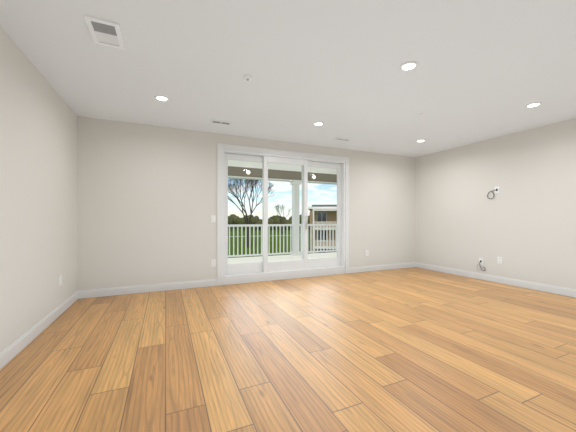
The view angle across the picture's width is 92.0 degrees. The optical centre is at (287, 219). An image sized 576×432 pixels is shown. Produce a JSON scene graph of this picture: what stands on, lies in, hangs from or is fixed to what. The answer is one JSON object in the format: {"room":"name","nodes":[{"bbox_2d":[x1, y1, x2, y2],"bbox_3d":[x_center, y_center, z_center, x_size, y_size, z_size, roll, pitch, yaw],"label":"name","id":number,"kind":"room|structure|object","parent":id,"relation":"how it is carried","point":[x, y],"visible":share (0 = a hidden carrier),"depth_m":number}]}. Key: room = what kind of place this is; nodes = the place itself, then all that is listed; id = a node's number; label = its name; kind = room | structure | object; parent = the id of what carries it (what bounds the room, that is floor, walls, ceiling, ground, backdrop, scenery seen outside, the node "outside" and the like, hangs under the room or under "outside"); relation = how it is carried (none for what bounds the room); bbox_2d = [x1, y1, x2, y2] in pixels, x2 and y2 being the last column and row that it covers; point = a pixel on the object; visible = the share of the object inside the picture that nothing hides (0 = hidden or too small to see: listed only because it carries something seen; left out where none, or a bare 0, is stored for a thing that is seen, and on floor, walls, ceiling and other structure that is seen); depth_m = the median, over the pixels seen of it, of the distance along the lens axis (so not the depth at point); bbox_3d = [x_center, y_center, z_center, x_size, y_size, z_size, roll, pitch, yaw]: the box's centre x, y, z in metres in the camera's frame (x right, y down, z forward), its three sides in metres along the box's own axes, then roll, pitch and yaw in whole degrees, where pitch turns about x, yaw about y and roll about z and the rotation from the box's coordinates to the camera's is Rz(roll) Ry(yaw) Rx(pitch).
{"room":"living room","nodes":[
{"label":"living room","id":0,"kind":"room"},
{"bbox_2d":[0,26,76,352],"bbox_3d":[-1.439,-0.180,0.016,0.200,2.740,8.990,0,0,-24],"label":"wall","id":1,"kind":"structure","parent":0,"point":[38,186],"depth_m":2.77},
{"bbox_2d":[0,290,78,369],"bbox_3d":[-1.380,1.127,0.151,0.016,0.125,8.790,0,0,-24],"label":"baseboard","id":2,"kind":"structure","parent":1,"relation":"attached to","point":[14,348],"depth_m":2.75},
{"bbox_2d":[59,275,61,285],"bbox_3d":[-2.857,0.770,3.494,0.012,0.125,0.080,0,0,-24],"label":"electrical outlet","id":3,"kind":"object","parent":1,"relation":"attached to","point":[60,280],"visible":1,"depth_m":3.48},
{"bbox_2d":[77,116,414,290],"bbox_3d":[-0.027,-0.180,5.661,7.340,2.740,0.200,0,0,-24],"label":"wall","id":4,"kind":"structure","parent":0,"point":[146,202],"depth_m":4.69},
{"bbox_2d":[79,279,216,298],"bbox_3d":[-2.202,1.127,4.583,2.030,0.125,0.016,0,0,-24],"label":"baseboard","id":5,"kind":"structure","parent":4,"relation":"attached to","point":[91,293],"depth_m":4.52},
{"bbox_2d":[211,259,215,266],"bbox_3d":[-1.333,0.780,4.969,0.080,0.125,0.012,0,0,-24],"label":"electrical outlet","id":6,"kind":"object","parent":4,"relation":"attached to","point":[213,263],"visible":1,"depth_m":4.97},
{"bbox_2d":[211,215,215,221],"bbox_3d":[-1.333,-0.010,4.967,0.080,0.125,0.015,0,0,-24],"label":"light switch","id":7,"kind":"object","parent":4,"relation":"attached to","point":[213,218],"visible":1,"depth_m":4.96},
{"bbox_2d":[224,153,340,274],"bbox_3d":[-0.005,-0.105,5.662,2.600,2.260,0.110,0,0,-24],"label":"sliding door","id":8,"kind":"structure","parent":4,"relation":"attached to","point":[284,265],"depth_m":5.50},
{"bbox_2d":[228,160,262,261],"bbox_3d":[-0.814,-0.145,5.340,0.720,1.960,0.008,0,0,-24],"label":"glass","id":9,"kind":"object","parent":8,"relation":"in","point":[245,210],"visible":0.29,"depth_m":5.35},
{"bbox_2d":[268,163,302,260],"bbox_3d":[-0.038,-0.145,5.612,0.820,1.960,0.008,0,0,-24],"label":"glass","id":10,"kind":"object","parent":8,"relation":"in","point":[288,217],"visible":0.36,"depth_m":5.62},
{"bbox_2d":[308,167,336,255],"bbox_3d":[0.732,-0.145,6.022,0.820,1.960,0.008,0,0,-24],"label":"glass","id":11,"kind":"object","parent":8,"relation":"in","point":[323,212],"visible":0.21,"depth_m":6.04},
{"bbox_2d":[217,143,348,285],"bbox_3d":[0.036,-0.090,5.568,2.860,2.560,0.020,0,0,-24],"label":"door frame","id":12,"kind":"structure","parent":4,"relation":"attached to","point":[220,146],"depth_m":5.27},
{"bbox_2d":[222,149,344,284],"bbox_3d":[-0.012,-0.045,5.677,2.680,2.470,0.242,0,0,-24],"label":"patio door jamb sill","id":13,"kind":"structure","parent":4,"relation":"attached to","point":[230,279],"depth_m":5.55},
{"bbox_2d":[349,262,414,272],"bbox_3d":[2.249,1.127,6.546,1.980,0.125,0.016,0,0,-24],"label":"baseboard","id":14,"kind":"structure","parent":4,"relation":"attached to","point":[411,264],"depth_m":6.51},
{"bbox_2d":[0,267,575,431],"bbox_3d":[1.787,1.250,1.548,7.340,0.120,9.190,0,0,-24],"label":"floor","id":15,"kind":"structure","parent":0,"point":[413,349],"depth_m":2.35},
{"bbox_2d":[0,0,575,157],"bbox_3d":[1.787,-1.610,1.548,7.340,0.120,9.190,0,0,-24],"label":"ceiling","id":16,"kind":"structure","parent":0,"point":[484,70],"depth_m":2.80},
{"bbox_2d":[84,15,124,49],"bbox_3d":[-1.509,-1.542,2.307,0.230,0.016,0.350,0,0,-24],"label":"ceiling vent","id":17,"kind":"object","parent":16,"relation":"in","point":[105,32],"visible":1,"depth_m":2.28},
{"bbox_2d":[154,95,169,101],"bbox_3d":[-1.610,-1.545,3.552,0.184,0.010,0.184,0,0,-24],"label":"recessed light","id":18,"kind":"object","parent":16,"relation":"in","point":[162,98],"visible":1,"depth_m":3.55},
{"bbox_2d":[210,119,231,124],"bbox_3d":[-1.063,-1.542,4.417,0.320,0.016,0.130,0,0,-24],"label":"ceiling vent","id":19,"kind":"object","parent":16,"relation":"in","point":[220,122],"visible":1,"depth_m":4.40},
{"bbox_2d":[243,74,251,80],"bbox_3d":[-0.436,-1.532,3.021,0.100,0.036,0.100,0,0,-24],"label":"smoke detector","id":20,"kind":"object","parent":16,"relation":"attached to","point":[247,77],"visible":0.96,"depth_m":3.00},
{"bbox_2d":[313,122,323,125],"bbox_3d":[0.495,-1.545,4.503,0.184,0.010,0.184,0,0,-24],"label":"recessed light","id":21,"kind":"object","parent":16,"relation":"in","point":[318,123],"visible":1,"depth_m":4.49},
{"bbox_2d":[335,137,351,140],"bbox_3d":[1.060,-1.542,5.353,0.320,0.016,0.130,0,0,-24],"label":"ceiling vent","id":22,"kind":"object","parent":16,"relation":"in","point":[342,139],"visible":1,"depth_m":5.33},
{"bbox_2d":[399,61,418,71],"bbox_3d":[1.219,-1.545,2.811,0.184,0.010,0.184,0,0,-24],"label":"recessed light","id":23,"kind":"object","parent":16,"relation":"in","point":[408,66],"visible":1,"depth_m":2.80},
{"bbox_2d":[524,102,541,107],"bbox_3d":[3.316,-1.545,3.757,0.184,0.010,0.184,0,0,-24],"label":"recessed light","id":24,"kind":"object","parent":16,"relation":"in","point":[534,104],"visible":0.98,"depth_m":3.76},
{"bbox_2d":[415,118,575,288],"bbox_3d":[5.094,-0.180,2.897,0.200,2.740,8.990,0,0,-24],"label":"wall","id":25,"kind":"structure","parent":0,"point":[522,223],"depth_m":5.12},
{"bbox_2d":[415,262,575,297],"bbox_3d":[4.955,1.127,2.945,0.016,0.125,8.790,0,0,-24],"label":"baseboard","id":26,"kind":"structure","parent":25,"relation":"attached to","point":[570,292],"depth_m":5.12},
{"bbox_2d":[497,257,501,263],"bbox_3d":[3.962,0.760,5.201,0.012,0.125,0.080,0,0,-24],"label":"electrical outlet","id":27,"kind":"object","parent":25,"relation":"attached to","point":[499,259],"visible":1,"depth_m":5.20},
{"label":"outside","id":28,"kind":"structure","parent":0,"visible":0},
{"bbox_2d":[228,226,309,257],"bbox_3d":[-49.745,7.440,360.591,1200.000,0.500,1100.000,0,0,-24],"label":"lawn","id":29,"kind":"structure","parent":28,"point":[255,241],"depth_m":86.91},
{"bbox_2d":[228,178,272,246],"bbox_3d":[-12.393,-3.823,68.637,16.276,22.040,16.574,0,0,-24],"label":"bare tree","id":30,"kind":"object","parent":29,"relation":"on","point":[240,186],"depth_m":69.51},
{"bbox_2d":[228,214,309,229],"bbox_3d":[8.027,1.195,191.613,269.966,11.990,163.676,0,0,-24],"label":"treeline","id":31,"kind":"object","parent":29,"relation":"on","point":[232,219],"depth_m":189.89},
{"bbox_2d":[275,204,289,233],"bbox_3d":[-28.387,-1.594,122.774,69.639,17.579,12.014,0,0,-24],"label":"bare tree","id":32,"kind":"object","parent":29,"relation":"on","point":[282,212],"depth_m":135.30},
{"bbox_2d":[308,205,336,252],"bbox_3d":[19.149,1.315,49.702,30.600,11.750,16.250,0,0,6],"label":"building","id":33,"kind":"structure","parent":29,"relation":"on","point":[319,210],"depth_m":44.85},
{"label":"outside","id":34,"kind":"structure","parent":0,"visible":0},
{"bbox_2d":[228,252,336,263],"bbox_3d":[-0.581,1.260,7.017,7.800,0.300,2.730,0,0,-24],"label":"floor","id":35,"kind":"structure","parent":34,"point":[275,258],"depth_m":8.12},
{"bbox_2d":[290,181,300,255],"bbox_3d":[0.238,-0.033,8.630,0.250,2.285,0.250,0,0,-24],"label":"post","id":36,"kind":"object","parent":35,"relation":"on","point":[295,219],"depth_m":8.49},
{"bbox_2d":[228,224,336,256],"bbox_3d":[-0.546,0.598,6.937,7.800,0.915,2.555,0,0,-24],"label":"balcony railing","id":37,"kind":"object","parent":36,"relation":"attached to","point":[269,225],"depth_m":8.41},
{"bbox_2d":[228,166,336,184],"bbox_3d":[-1.043,-1.327,8.065,7.800,0.305,0.250,0,0,-24],"label":"fascia","id":38,"kind":"object","parent":36,"relation":"on","point":[318,179],"depth_m":8.32},
{"bbox_2d":[228,160,336,173],"bbox_3d":[-0.561,-1.603,6.971,7.800,0.254,2.629,0,0,-24],"label":"ceiling soffit","id":39,"kind":"structure","parent":38,"relation":"on","point":[274,166],"depth_m":7.89}
]}

